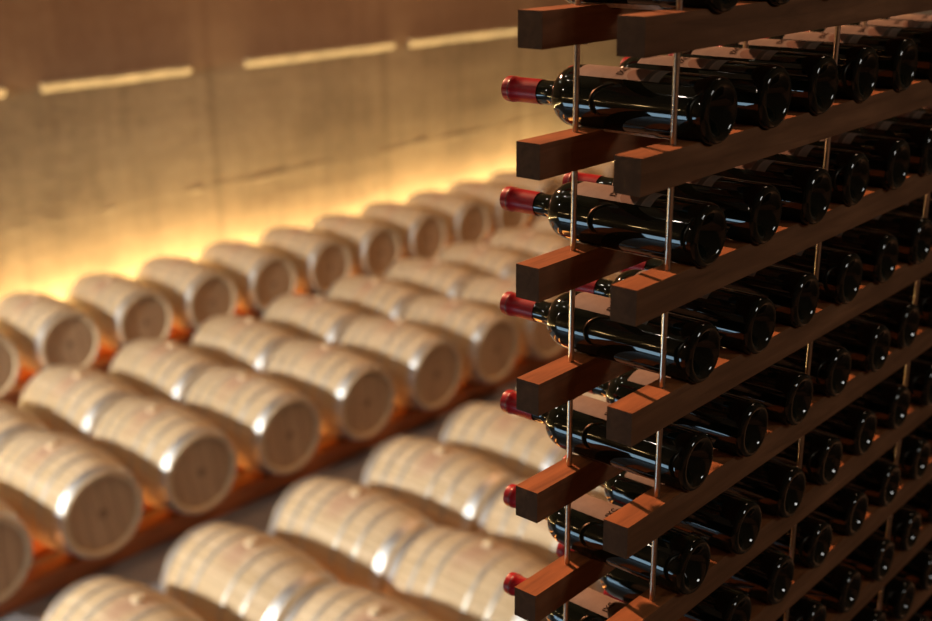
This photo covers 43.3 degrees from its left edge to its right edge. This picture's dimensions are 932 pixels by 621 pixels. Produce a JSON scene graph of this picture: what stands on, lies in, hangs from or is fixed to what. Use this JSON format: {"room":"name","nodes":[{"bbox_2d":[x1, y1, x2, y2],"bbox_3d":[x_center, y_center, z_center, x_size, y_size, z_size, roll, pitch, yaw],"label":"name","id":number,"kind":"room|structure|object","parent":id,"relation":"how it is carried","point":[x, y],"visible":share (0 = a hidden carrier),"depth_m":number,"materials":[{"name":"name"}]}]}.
{"room":"wine cellar","nodes":[
{"label":"wine cellar","id":0,"kind":"room"},
{"bbox_2d":[0,356,520,620],"bbox_3d":[0.412,1.883,7.325,13.050,0.200,24.000,15,24,39],"label":"floor","id":1,"kind":"structure","parent":0,"point":[145,568],"depth_m":8.30,"materials":[{"name":"grey concrete"}]},
{"bbox_2d":[31,404,394,559],"bbox_3d":[-1.015,0.870,9.862,0.150,0.139,11.800,15,24,39],"label":"rail","id":2,"kind":"object","parent":1,"relation":"on","point":[39,550],"visible":0.02,"depth_m":7.84,"materials":[{"name":"brown wood"}]},
{"bbox_2d":[0,225,531,406],"bbox_3d":[-1.569,-0.129,12.858,0.150,0.139,11.800,15,24,39],"label":"rail","id":3,"kind":"object","parent":1,"relation":"on","point":[13,396],"visible":0.02,"depth_m":10.89,"materials":[{"name":"brown wood"}]},
{"bbox_2d":[0,332,19,396],"bbox_3d":[-4.344,0.382,10.096,0.957,0.717,0.692,15,24,39],"label":"barrel","id":4,"kind":"object","parent":3,"relation":"on","point":[9,357],"visible":1,"depth_m":9.95,"materials":[{"name":"brown wood"}]},
{"bbox_2d":[0,292,99,372],"bbox_3d":[-3.831,0.196,10.633,0.957,0.718,0.692,15,24,39],"label":"barrel","id":5,"kind":"object","parent":3,"relation":"on","point":[45,330],"visible":0.84,"depth_m":10.33,"materials":[{"name":"brown wood"}]},
{"bbox_2d":[65,273,172,350],"bbox_3d":[-3.315,0.005,11.186,0.957,0.716,0.691,15,24,39],"label":"barrel","id":6,"kind":"object","parent":3,"relation":"on","point":[124,310],"visible":0.73,"depth_m":10.88,"materials":[{"name":"brown wood"}]},
{"bbox_2d":[134,256,236,330],"bbox_3d":[-2.811,-0.183,11.730,0.957,0.717,0.692,15,24,39],"label":"barrel","id":7,"kind":"object","parent":3,"relation":"on","point":[196,292],"visible":0.77,"depth_m":11.42,"materials":[{"name":"brown wood"}]},
{"bbox_2d":[198,241,296,311],"bbox_3d":[-2.300,-0.373,12.278,0.957,0.717,0.691,15,24,39],"label":"barrel","id":8,"kind":"object","parent":3,"relation":"on","point":[259,275],"visible":0.76,"depth_m":11.97,"materials":[{"name":"brown wood"}]},
{"bbox_2d":[257,226,351,293],"bbox_3d":[-1.785,-0.565,12.831,0.957,0.717,0.692,15,24,39],"label":"barrel","id":9,"kind":"object","parent":3,"relation":"on","point":[318,260],"visible":0.73,"depth_m":12.52,"materials":[{"name":"brown wood"}]},
{"bbox_2d":[310,213,400,277],"bbox_3d":[-1.280,-0.749,13.365,0.957,0.717,0.692,15,24,39],"label":"barrel","id":10,"kind":"object","parent":3,"relation":"on","point":[373,246],"visible":0.73,"depth_m":13.06,"materials":[{"name":"brown wood"}]},
{"bbox_2d":[359,202,445,259],"bbox_3d":[-0.773,-0.935,13.902,0.957,0.718,0.692,15,24,39],"label":"barrel","id":11,"kind":"object","parent":3,"relation":"on","point":[421,233],"visible":0.59,"depth_m":13.60,"materials":[{"name":"brown wood"}]},
{"bbox_2d":[405,190,488,247],"bbox_3d":[-0.259,-1.125,14.453,0.957,0.716,0.691,15,24,39],"label":"barrel","id":12,"kind":"object","parent":3,"relation":"on","point":[465,219],"visible":0.61,"depth_m":14.14,"materials":[{"name":"brown wood"}]},
{"bbox_2d":[446,180,527,236],"bbox_3d":[0.245,-1.313,14.996,0.957,0.716,0.691,15,24,39],"label":"barrel","id":13,"kind":"object","parent":3,"relation":"on","point":[486,193],"visible":0.43,"depth_m":14.69,"materials":[{"name":"brown wood"}]},
{"bbox_2d":[487,170,560,224],"bbox_3d":[0.764,-1.505,15.548,0.957,0.718,0.692,15,24,39],"label":"barrel","id":14,"kind":"object","parent":3,"relation":"on","point":[507,178],"visible":0.27,"depth_m":15.24,"materials":[{"name":"brown wood"}]},
{"bbox_2d":[551,169,594,184],"bbox_3d":[1.271,-1.692,16.089,0.957,0.718,0.692,15,24,39],"label":"barrel","id":15,"kind":"object","parent":3,"relation":"on","point":[559,178],"visible":0.05,"depth_m":15.72,"materials":[{"name":"brown wood"}]},
{"bbox_2d":[585,161,613,177],"bbox_3d":[1.779,-1.882,16.639,0.957,0.717,0.692,15,24,39],"label":"barrel","id":16,"kind":"object","parent":3,"relation":"on","point":[605,169],"visible":0.09,"depth_m":16.21,"materials":[{"name":"brown wood"}]},
{"bbox_2d":[13,225,529,385],"bbox_3d":[-1.914,-0.223,13.148,0.150,0.139,11.800,15,24,39],"label":"rail","id":17,"kind":"object","parent":1,"relation":"on","point":[25,375],"visible":0.02,"depth_m":11.36,"materials":[{"name":"brown wood"}]},
{"bbox_2d":[0,347,579,615],"bbox_3d":[-0.670,0.963,9.572,0.150,0.139,11.800,15,24,39],"label":"rail","id":18,"kind":"object","parent":1,"relation":"on","point":[44,579],"visible":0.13,"depth_m":8.48,"materials":[{"name":"brown wood"}]},
{"bbox_2d":[0,499,32,602],"bbox_3d":[-3.137,1.364,7.127,0.957,0.717,0.691,15,24,39],"label":"barrel","id":19,"kind":"object","parent":18,"relation":"on","point":[16,545],"visible":1,"depth_m":6.97,"materials":[{"name":"wood"}]},
{"bbox_2d":[0,430,143,557],"bbox_3d":[-2.626,1.174,7.677,0.957,0.717,0.692,15,24,39],"label":"barrel","id":20,"kind":"object","parent":18,"relation":"on","point":[70,495],"visible":0.95,"depth_m":7.39,"materials":[{"name":"brown wood"}]},
{"bbox_2d":[89,397,236,513],"bbox_3d":[-2.124,0.988,8.215,0.957,0.717,0.692,15,24,39],"label":"barrel","id":21,"kind":"object","parent":18,"relation":"on","point":[180,461],"visible":0.87,"depth_m":7.93,"materials":[{"name":"brown wood"}]},
{"bbox_2d":[181,366,320,473],"bbox_3d":[-1.612,0.796,8.770,0.957,0.717,0.692,15,24,39],"label":"barrel","id":22,"kind":"object","parent":18,"relation":"on","point":[272,427],"visible":0.84,"depth_m":8.48,"materials":[{"name":"brown wood"}]},
{"bbox_2d":[262,340,394,439],"bbox_3d":[-1.100,0.606,9.319,0.957,0.734,0.709,15,23,39],"label":"barrel","id":23,"kind":"object","parent":18,"relation":"on","point":[353,396],"visible":0.79,"depth_m":9.03,"materials":[{"name":"brown wood"}]},
{"bbox_2d":[336,316,461,408],"bbox_3d":[-0.577,0.418,9.864,0.957,0.718,0.692,15,24,39],"label":"barrel","id":24,"kind":"object","parent":18,"relation":"on","point":[424,367],"visible":0.77,"depth_m":9.57,"materials":[{"name":"brown wood"}]},
{"bbox_2d":[399,296,518,382],"bbox_3d":[-0.081,0.233,10.396,0.957,0.717,0.691,15,24,39],"label":"barrel","id":25,"kind":"object","parent":18,"relation":"on","point":[486,340],"visible":0.74,"depth_m":10.11,"materials":[{"name":"brown wood"}]},
{"bbox_2d":[456,276,561,357],"bbox_3d":[0.425,0.043,10.945,0.957,0.717,0.691,15,24,39],"label":"barrel","id":26,"kind":"object","parent":18,"relation":"on","point":[535,341],"visible":0.42,"depth_m":10.70,"materials":[{"name":"brown wood"}]},
{"bbox_3d":[-1.400,0.765,10.185,0.150,0.139,11.800,15,24,39],"label":"rail","id":27,"kind":"object","parent":1,"relation":"on","visible":0},
{"bbox_2d":[0,399,48,446],"bbox_3d":[-3.351,0.976,8.293,0.957,0.716,0.691,15,24,39],"label":"barrel","id":28,"kind":"object","parent":27,"relation":"on","point":[14,420],"visible":0.33,"depth_m":8.03,"materials":[{"name":"brown wood"}]},
{"bbox_2d":[20,365,141,442],"bbox_3d":[-2.850,0.788,8.837,0.957,0.718,0.692,15,24,39],"label":"barrel","id":29,"kind":"object","parent":27,"relation":"on","point":[67,399],"visible":0.45,"depth_m":8.56,"materials":[{"name":"brown wood"}]},
{"bbox_2d":[108,339,221,406],"bbox_3d":[-2.346,0.601,9.375,0.957,0.718,0.692,15,24,39],"label":"barrel","id":30,"kind":"object","parent":27,"relation":"on","point":[163,370],"visible":0.47,"depth_m":9.10,"materials":[{"name":"brown wood"}]},
{"bbox_2d":[190,315,299,372],"bbox_3d":[-1.820,0.408,9.932,0.957,0.717,0.691,15,24,39],"label":"barrel","id":31,"kind":"object","parent":27,"relation":"on","point":[243,342],"visible":0.49,"depth_m":9.66,"materials":[{"name":"brown wood"}]},
{"bbox_2d":[261,294,364,344],"bbox_3d":[-1.316,0.221,10.473,0.957,0.718,0.692,15,24,39],"label":"barrel","id":32,"kind":"object","parent":27,"relation":"on","point":[306,317],"visible":0.37,"depth_m":10.20,"materials":[{"name":"brown wood"}]},
{"bbox_2d":[325,275,425,318],"bbox_3d":[-0.810,0.033,11.019,0.957,0.717,0.692,15,24,39],"label":"barrel","id":33,"kind":"object","parent":27,"relation":"on","point":[368,295],"visible":0.48,"depth_m":10.75,"materials":[{"name":"brown wood"}]},
{"bbox_2d":[384,258,479,297],"bbox_3d":[-0.300,-0.158,11.569,0.957,0.718,0.692,15,24,39],"label":"barrel","id":34,"kind":"object","parent":27,"relation":"on","point":[429,277],"visible":0.46,"depth_m":11.30,"materials":[{"name":"brown wood"}]},
{"bbox_2d":[438,242,527,277],"bbox_3d":[0.208,-0.344,12.108,0.957,0.716,0.691,15,24,39],"label":"barrel","id":35,"kind":"object","parent":27,"relation":"on","point":[482,259],"visible":0.38,"depth_m":11.84,"materials":[{"name":"brown wood"}]},
{"bbox_2d":[486,228,569,258],"bbox_3d":[0.720,-0.530,12.646,0.957,0.717,0.692,15,24,39],"label":"barrel","id":36,"kind":"object","parent":27,"relation":"on","point":[529,243],"visible":0.41,"depth_m":12.40,"materials":[{"name":"brown wood"}]},
{"bbox_2d":[530,216,576,242],"bbox_3d":[1.228,-0.719,13.191,0.957,0.717,0.692,15,24,39],"label":"barrel","id":37,"kind":"object","parent":27,"relation":"on","point":[542,224],"visible":0.06,"depth_m":13.18,"materials":[{"name":"brown wood"}]},
{"bbox_3d":[-0.087,1.694,7.373,0.150,0.139,8.500,15,24,39],"label":"rail","id":38,"kind":"object","parent":1,"relation":"on","visible":0},
{"bbox_2d":[43,575,202,620],"bbox_3d":[-1.647,1.760,5.899,0.957,0.718,0.692,15,24,39],"label":"barrel","id":39,"kind":"object","parent":38,"relation":"on","point":[96,598],"visible":1,"depth_m":5.86,"materials":[{"name":"brown wood"}]},
{"bbox_2d":[161,522,338,620],"bbox_3d":[-1.157,1.575,6.435,0.957,0.723,0.698,15,24,39],"label":"barrel","id":40,"kind":"object","parent":38,"relation":"on","point":[219,571],"visible":0.8,"depth_m":6.21,"materials":[{"name":"brown wood"}]},
{"bbox_2d":[269,476,436,593],"bbox_3d":[-0.640,1.389,6.973,0.957,0.723,0.698,15,24,39],"label":"barrel","id":41,"kind":"object","parent":38,"relation":"on","point":[355,531],"visible":0.49,"depth_m":6.71,"materials":[{"name":"brown wood"}]},
{"bbox_2d":[361,436,517,532],"bbox_3d":[-0.140,1.199,7.519,0.957,0.718,0.691,15,24,39],"label":"barrel","id":42,"kind":"object","parent":38,"relation":"on","point":[450,485],"visible":0.52,"depth_m":7.25,"materials":[{"name":"brown wood"}]},
{"bbox_2d":[439,403,566,479],"bbox_3d":[0.350,1.018,8.044,0.957,0.724,0.699,15,24,39],"label":"barrel","id":43,"kind":"object","parent":38,"relation":"on","point":[522,447],"visible":0.36,"depth_m":7.79,"materials":[{"name":"brown wood"}]},
{"bbox_3d":[0.643,1.892,6.760,0.150,0.139,8.500,15,24,39],"label":"rail","id":44,"kind":"object","parent":1,"relation":"on","visible":0},
{"bbox_2d":[283,582,437,620],"bbox_3d":[-0.422,1.774,5.816,0.957,0.718,0.692,15,24,39],"label":"barrel","id":45,"kind":"object","parent":44,"relation":"on","point":[330,601],"visible":1,"depth_m":5.81,"materials":[{"name":"brown wood"}]},
{"bbox_2d":[384,526,547,620],"bbox_3d":[0.092,1.583,6.370,0.957,0.717,0.692,15,24,39],"label":"barrel","id":46,"kind":"object","parent":44,"relation":"on","point":[444,573],"visible":0.69,"depth_m":6.19,"materials":[{"name":"brown wood"}]},
{"bbox_2d":[475,479,603,593],"bbox_3d":[0.594,1.397,6.905,0.957,0.718,0.692,15,24,39],"label":"barrel","id":47,"kind":"object","parent":44,"relation":"on","point":[498,521],"visible":0.15,"depth_m":6.76,"materials":[{"name":"brown wood"}]},
{"bbox_2d":[562,452,607,501],"bbox_3d":[1.085,1.216,7.427,0.957,0.717,0.691,15,24,39],"label":"barrel","id":48,"kind":"object","parent":44,"relation":"on","point":[598,492],"visible":0.02,"depth_m":7.23,"materials":[{"name":"brown wood"}]},
{"bbox_2d":[0,0,667,299],"bbox_3d":[-4.647,-4.553,9.827,0.300,10.520,24.000,15,24,39],"label":"wall","id":49,"kind":"structure","parent":0,"point":[71,154],"depth_m":12.83,"materials":[{"name":"concrete"}]},
{"bbox_2d":[40,65,192,92],"bbox_3d":[-3.442,-2.306,11.696,0.083,0.117,1.700,15,24,39],"label":"light","id":50,"kind":"object","parent":49,"relation":"attached to","point":[81,82],"visible":1,"depth_m":11.63,"materials":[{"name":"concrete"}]},
{"bbox_2d":[1,114,556,230],"bbox_3d":[-4.491,-0.698,11.015,0.023,0.076,24.000,15,24,39],"label":"ledge","id":51,"kind":"object","parent":49,"relation":"attached to","point":[454,137],"visible":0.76,"depth_m":13.48,"materials":[{"name":"concrete"}]},
{"bbox_2d":[244,41,396,67],"bbox_3d":[-1.635,-2.974,13.630,0.082,0.116,2.300,15,24,39],"label":"ledge","id":52,"kind":"object","parent":49,"relation":"attached to","point":[357,49],"visible":1,"depth_m":13.53,"materials":[{"name":"concrete"}]},
{"bbox_2d":[408,27,517,46],"bbox_3d":[0.026,-3.590,15.408,0.081,0.116,2.180,15,24,39],"label":"ledge","id":53,"kind":"object","parent":49,"relation":"attached to","point":[416,42],"visible":0.96,"depth_m":15.30,"materials":[{"name":"concrete"}]},
{"bbox_3d":[1.674,1.238,0.982,3.426,0.220,6.000,15,24,39],"label":"floor","id":54,"kind":"structure","parent":0,"visible":0},
{"bbox_2d":[515,0,931,620],"bbox_3d":[0.574,-0.060,1.800,0.160,1.743,1.381,15,24,39],"label":"wine rack","id":55,"kind":"object","parent":54,"relation":"on","point":[643,166],"visible":0.44,"depth_m":1.40,"materials":[{"name":"brown wood"}]},
{"bbox_2d":[503,572,627,620],"bbox_3d":[0.172,0.412,1.560,0.295,0.074,0.074,15,24,40],"label":"wine bottle","id":56,"kind":"object","parent":55,"relation":"on","point":[590,604],"visible":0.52,"depth_m":1.54,"materials":[{"name":"glass"}]},
{"bbox_2d":[500,390,712,490],"bbox_3d":[0.165,0.150,1.475,0.295,0.074,0.074,15,24,39],"label":"wine bottle","id":57,"kind":"object","parent":55,"relation":"on","point":[687,453],"visible":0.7,"depth_m":1.41,"materials":[{"name":"glass"}]},
{"bbox_2d":[503,484,710,594],"bbox_3d":[0.170,0.281,1.516,0.295,0.074,0.074,15,24,40],"label":"wine bottle","id":58,"kind":"object","parent":55,"relation":"on","point":[683,557],"visible":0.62,"depth_m":1.44,"materials":[{"name":"glass"}]},
{"bbox_2d":[500,291,720,382],"bbox_3d":[0.163,0.019,1.430,0.295,0.074,0.073,15,24,39],"label":"wine bottle","id":59,"kind":"object","parent":55,"relation":"on","point":[693,344],"visible":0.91,"depth_m":1.37,"materials":[{"name":"glass"}]},
{"bbox_2d":[500,181,726,267],"bbox_3d":[0.162,-0.112,1.388,0.295,0.075,0.075,15,25,39],"label":"wine bottle","id":60,"kind":"object","parent":55,"relation":"on","point":[607,219],"visible":0.89,"depth_m":1.33,"materials":[{"name":"glass"}]},
{"bbox_2d":[501,64,737,144],"bbox_3d":[0.163,-0.242,1.341,0.295,0.075,0.074,15,25,39],"label":"wine bottle","id":61,"kind":"object","parent":55,"relation":"on","point":[622,100],"visible":0.89,"depth_m":1.28,"materials":[{"name":"glass"}]},
{"bbox_2d":[566,0,738,12],"bbox_3d":[0.161,-0.372,1.297,0.295,0.075,0.074,15,23,39],"label":"wine bottle","id":62,"kind":"object","parent":55,"relation":"on","point":[714,6],"visible":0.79,"depth_m":1.24,"materials":[{"name":"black glass"}]},
{"bbox_2d":[556,543,751,620],"bbox_3d":[0.253,0.381,1.650,0.295,0.074,0.074,15,24,39],"label":"wine bottle","id":63,"kind":"object","parent":55,"relation":"on","point":[725,603],"visible":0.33,"depth_m":1.57,"materials":[{"name":"glass"}]},
{"bbox_2d":[562,455,761,554],"bbox_3d":[0.255,0.251,1.604,0.295,0.074,0.074,15,24,40],"label":"wine bottle","id":64,"kind":"object","parent":55,"relation":"on","point":[730,522],"visible":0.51,"depth_m":1.52,"materials":[{"name":"glass"}]},
{"bbox_2d":[567,269,775,353],"bbox_3d":[0.251,-0.011,1.517,0.295,0.075,0.075,15,25,39],"label":"wine bottle","id":65,"kind":"object","parent":55,"relation":"on","point":[745,322],"visible":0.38,"depth_m":1.43,"materials":[{"name":"glass"}]},
{"bbox_2d":[562,171,781,244],"bbox_3d":[0.247,-0.142,1.476,0.295,0.074,0.074,15,24,39],"label":"wine bottle","id":66,"kind":"object","parent":55,"relation":"on","point":[752,210],"visible":0.36,"depth_m":1.39,"materials":[{"name":"glass"}]},
{"bbox_2d":[588,368,767,456],"bbox_3d":[0.252,0.120,1.560,0.295,0.074,0.074,15,24,39],"label":"wine bottle","id":67,"kind":"object","parent":55,"relation":"on","point":[734,424],"visible":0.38,"depth_m":1.48,"materials":[{"name":"glass"}]},
{"bbox_2d":[568,55,791,128],"bbox_3d":[0.246,-0.273,1.431,0.295,0.076,0.075,15,23,39],"label":"wine bottle","id":68,"kind":"object","parent":55,"relation":"on","point":[764,91],"visible":0.27,"depth_m":1.35,"materials":[{"name":"glass"}]},
{"bbox_2d":[619,258,819,326],"bbox_3d":[0.331,-0.042,1.608,0.295,0.074,0.073,15,24,39],"label":"wine bottle","id":69,"kind":"object","parent":55,"relation":"on","point":[794,294],"visible":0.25,"depth_m":1.52,"materials":[{"name":"glass"}]},
{"bbox_2d":[620,46,838,114],"bbox_3d":[0.329,-0.304,1.521,0.295,0.074,0.074,15,25,39],"label":"wine bottle","id":70,"kind":"object","parent":55,"relation":"on","point":[814,78],"visible":0.37,"depth_m":1.44,"materials":[{"name":"glass"}]},
{"bbox_2d":[709,544,793,604],"bbox_3d":[0.335,0.350,1.740,0.295,0.074,0.074,15,24,39],"label":"wine bottle","id":71,"kind":"object","parent":55,"relation":"on","point":[768,577],"visible":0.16,"depth_m":1.64,"materials":[{"name":"glass"}]},
{"bbox_2d":[713,448,805,517],"bbox_3d":[0.339,0.220,1.694,0.295,0.074,0.074,15,24,40],"label":"wine bottle","id":72,"kind":"object","parent":55,"relation":"on","point":[778,487],"visible":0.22,"depth_m":1.60,"materials":[{"name":"glass"}]},
{"bbox_2d":[739,0,789,4],"bbox_3d":[0.245,-0.404,1.387,0.295,0.074,0.074,15,24,39],"label":"wine bottle","id":73,"kind":"object","parent":55,"relation":"on","point":[771,2],"visible":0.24,"depth_m":1.30,"materials":[{"name":"glass"}]},
{"bbox_2d":[726,365,812,424],"bbox_3d":[0.336,0.089,1.650,0.295,0.074,0.074,15,24,39],"label":"wine bottle","id":74,"kind":"object","parent":55,"relation":"on","point":[786,394],"visible":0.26,"depth_m":1.56,"materials":[{"name":"glass"}]},
{"bbox_2d":[712,159,831,224],"bbox_3d":[0.333,-0.172,1.562,0.295,0.076,0.075,15,26,39],"label":"wine bottle","id":75,"kind":"object","parent":55,"relation":"on","point":[805,191],"visible":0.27,"depth_m":1.47,"materials":[{"name":"glass"}]},
{"bbox_2d":[668,39,878,101],"bbox_3d":[0.410,-0.335,1.612,0.295,0.074,0.074,15,24,39],"label":"wine bottle","id":76,"kind":"object","parent":55,"relation":"on","point":[858,65],"visible":0.32,"depth_m":1.53,"materials":[{"name":"glass"}]},
{"bbox_2d":[721,340,850,396],"bbox_3d":[0.417,0.057,1.742,0.295,0.075,0.074,15,25,39],"label":"wine bottle","id":77,"kind":"object","parent":55,"relation":"on","point":[830,369],"visible":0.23,"depth_m":1.65,"materials":[{"name":"glass"}]},
{"bbox_2d":[749,596,826,620],"bbox_3d":[0.422,0.450,1.873,0.295,0.074,0.073,15,24,39],"label":"wine bottle","id":78,"kind":"object","parent":55,"relation":"on","point":[804,609],"visible":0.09,"depth_m":1.77,"materials":[{"name":"glass"}]},
{"bbox_2d":[768,515,831,567],"bbox_3d":[0.418,0.319,1.831,0.295,0.076,0.075,15,26,39],"label":"wine bottle","id":79,"kind":"object","parent":55,"relation":"on","point":[813,540],"visible":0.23,"depth_m":1.73,"materials":[{"name":"glass"}]},
{"bbox_2d":[771,430,842,484],"bbox_3d":[0.419,0.188,1.786,0.295,0.074,0.074,15,24,40],"label":"wine bottle","id":80,"kind":"object","parent":55,"relation":"on","point":[822,452],"visible":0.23,"depth_m":1.69,"materials":[{"name":"glass"}]},
{"bbox_2d":[763,145,869,205],"bbox_3d":[0.414,-0.204,1.655,0.295,0.074,0.074,15,24,39],"label":"wine bottle","id":81,"kind":"object","parent":55,"relation":"on","point":[849,170],"visible":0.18,"depth_m":1.57,"materials":[{"name":"glass"}]},
{"bbox_2d":[772,245,862,303],"bbox_3d":[0.418,-0.072,1.696,0.295,0.074,0.073,15,24,39],"label":"wine bottle","id":82,"kind":"object","parent":55,"relation":"on","point":[840,271],"visible":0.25,"depth_m":1.60,"materials":[{"name":"glass"}]},
{"bbox_2d":[718,31,917,91],"bbox_3d":[0.496,-0.366,1.700,0.295,0.074,0.074,15,24,40],"label":"wine bottle","id":83,"kind":"object","parent":55,"relation":"on","point":[897,56],"visible":0.34,"depth_m":1.61,"materials":[{"name":"glass"}]},
{"bbox_2d":[803,563,860,612],"bbox_3d":[0.505,0.419,1.962,0.295,0.076,0.075,15,23,39],"label":"wine bottle","id":84,"kind":"object","parent":55,"relation":"on","point":[838,590],"visible":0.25,"depth_m":1.86,"materials":[{"name":"glass"}]},
{"bbox_2d":[808,485,867,535],"bbox_3d":[0.502,0.287,1.921,0.295,0.074,0.074,15,24,40],"label":"wine bottle","id":85,"kind":"object","parent":55,"relation":"on","point":[845,510],"visible":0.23,"depth_m":1.82,"materials":[{"name":"glass"}]},
{"bbox_2d":[813,404,876,454],"bbox_3d":[0.500,0.157,1.876,0.295,0.074,0.074,15,24,39],"label":"wine bottle","id":86,"kind":"object","parent":55,"relation":"on","point":[855,426],"visible":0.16,"depth_m":1.78,"materials":[{"name":"glass"}]},
{"bbox_2d":[762,25,931,81],"bbox_3d":[0.582,-0.396,1.787,0.295,0.074,0.073,15,24,39],"label":"wine bottle","id":87,"kind":"object","parent":55,"relation":"on","point":[922,38],"visible":0.16,"depth_m":1.70,"materials":[{"name":"glass"}]},
{"bbox_2d":[816,318,890,371],"bbox_3d":[0.505,0.027,1.829,0.295,0.074,0.074,15,24,40],"label":"wine bottle","id":88,"kind":"object","parent":55,"relation":"on","point":[867,342],"visible":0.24,"depth_m":1.73,"materials":[{"name":"glass"}]},
{"bbox_2d":[807,132,909,189],"bbox_3d":[0.500,-0.234,1.740,0.295,0.074,0.073,15,24,39],"label":"wine bottle","id":89,"kind":"object","parent":55,"relation":"on","point":[888,157],"visible":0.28,"depth_m":1.65,"materials":[{"name":"glass"}]},
{"bbox_2d":[821,227,898,282],"bbox_3d":[0.501,-0.104,1.786,0.295,0.074,0.074,15,24,40],"label":"wine bottle","id":90,"kind":"object","parent":55,"relation":"on","point":[878,252],"visible":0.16,"depth_m":1.69,"materials":[{"name":"glass"}]},
{"bbox_2d":[840,534,893,580],"bbox_3d":[0.591,0.389,2.051,0.295,0.074,0.074,15,24,39],"label":"wine bottle","id":91,"kind":"object","parent":55,"relation":"on","point":[873,558],"visible":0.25,"depth_m":1.95,"materials":[{"name":"glass"}]},
{"bbox_2d":[850,605,885,620],"bbox_3d":[0.593,0.519,2.094,0.295,0.074,0.074,15,25,39],"label":"wine bottle","id":92,"kind":"object","parent":55,"relation":"on","point":[867,613],"visible":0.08,"depth_m":2.00,"materials":[{"name":"glass"}]},
{"bbox_2d":[807,19,931,31],"bbox_3d":[0.665,-0.427,1.878,0.295,0.074,0.074,15,24,40],"label":"wine bottle","id":93,"kind":"object","parent":55,"relation":"on","point":[878,22],"visible":0.11,"depth_m":1.84,"materials":[{"name":"glass"}]},
{"bbox_2d":[845,459,900,506],"bbox_3d":[0.586,0.257,2.009,0.295,0.074,0.073,15,24,39],"label":"wine bottle","id":94,"kind":"object","parent":55,"relation":"on","point":[880,481],"visible":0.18,"depth_m":1.91,"materials":[{"name":"glass"}]},
{"bbox_2d":[850,380,909,428],"bbox_3d":[0.586,0.126,1.965,0.295,0.075,0.074,15,23,39],"label":"wine bottle","id":95,"kind":"object","parent":55,"relation":"on","point":[889,401],"visible":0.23,"depth_m":1.87,"materials":[{"name":"glass"}]},
{"bbox_2d":[854,298,919,348],"bbox_3d":[0.584,-0.004,1.921,0.295,0.074,0.073,15,24,39],"label":"wine bottle","id":96,"kind":"object","parent":55,"relation":"on","point":[902,318],"visible":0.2,"depth_m":1.82,"materials":[{"name":"glass"}]},
{"bbox_2d":[848,121,931,174],"bbox_3d":[0.584,-0.265,1.831,0.295,0.075,0.074,15,24,39],"label":"wine bottle","id":97,"kind":"object","parent":55,"relation":"on","point":[918,138],"visible":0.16,"depth_m":1.74,"materials":[{"name":"glass"}]},
{"bbox_2d":[866,576,914,619],"bbox_3d":[0.676,0.488,2.183,0.295,0.075,0.074,15,25,39],"label":"wine bottle","id":98,"kind":"object","parent":55,"relation":"on","point":[898,593],"visible":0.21,"depth_m":2.08,"materials":[{"name":"glass"}]},
{"bbox_2d":[854,212,931,263],"bbox_3d":[0.586,-0.134,1.874,0.295,0.075,0.074,15,23,39],"label":"wine bottle","id":99,"kind":"object","parent":55,"relation":"on","point":[913,234],"visible":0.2,"depth_m":1.78,"materials":[{"name":"glass"}]},
{"bbox_2d":[872,506,920,550],"bbox_3d":[0.672,0.357,2.143,0.295,0.074,0.074,15,24,39],"label":"wine bottle","id":100,"kind":"object","parent":55,"relation":"on","point":[906,522],"visible":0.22,"depth_m":2.04,"materials":[{"name":"glass"}]},
{"bbox_2d":[878,434,930,479],"bbox_3d":[0.671,0.226,2.098,0.295,0.075,0.075,15,25,39],"label":"wine bottle","id":101,"kind":"object","parent":55,"relation":"on","point":[914,456],"visible":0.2,"depth_m":2.00,"materials":[{"name":"glass"}]},
{"bbox_2d":[882,110,931,125],"bbox_3d":[0.668,-0.296,1.921,0.295,0.074,0.074,15,24,40],"label":"wine bottle","id":102,"kind":"object","parent":55,"relation":"on","point":[913,117],"visible":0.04,"depth_m":1.85,"materials":[{"name":"glass"}]},
{"bbox_2d":[882,14,931,21],"bbox_3d":[0.746,-0.459,1.970,0.295,0.074,0.074,15,24,40],"label":"wine bottle","id":103,"kind":"object","parent":55,"relation":"on","point":[908,17],"visible":0.13,"depth_m":1.95,"materials":[{"name":"glass"}]},
{"bbox_2d":[884,359,931,405],"bbox_3d":[0.672,0.097,2.051,0.295,0.074,0.073,15,24,39],"label":"wine bottle","id":104,"kind":"object","parent":55,"relation":"on","point":[919,387],"visible":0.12,"depth_m":1.95,"materials":[{"name":"glass"}]},
{"bbox_2d":[888,280,931,327],"bbox_3d":[0.668,-0.035,2.010,0.295,0.074,0.074,15,24,40],"label":"wine bottle","id":105,"kind":"object","parent":55,"relation":"on","point":[924,304],"visible":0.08,"depth_m":1.91,"materials":[{"name":"glass"}]},
{"bbox_2d":[889,197,931,222],"bbox_3d":[0.667,-0.166,1.966,0.295,0.076,0.075,15,25,39],"label":"wine bottle","id":106,"kind":"object","parent":55,"relation":"on","point":[915,207],"visible":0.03,"depth_m":1.88,"materials":[{"name":"glass"}]},
{"bbox_2d":[895,548,931,589],"bbox_3d":[0.758,0.457,2.274,0.295,0.074,0.073,15,24,39],"label":"wine bottle","id":107,"kind":"object","parent":55,"relation":"on","point":[918,570],"visible":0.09,"depth_m":2.17,"materials":[{"name":"glass"}]},
{"bbox_2d":[907,612,929,620],"bbox_3d":[0.759,0.587,2.320,0.295,0.074,0.074,15,24,40],"label":"wine bottle","id":108,"kind":"object","parent":55,"relation":"on","point":[915,617],"visible":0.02,"depth_m":2.22,"materials":[{"name":"glass"}]},
{"bbox_2d":[914,346,931,362],"bbox_3d":[0.753,0.064,2.144,0.295,0.074,0.074,15,24,40],"label":"wine bottle","id":109,"kind":"object","parent":55,"relation":"on","point":[926,356],"visible":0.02,"depth_m":2.05,"materials":[{"name":"glass"}]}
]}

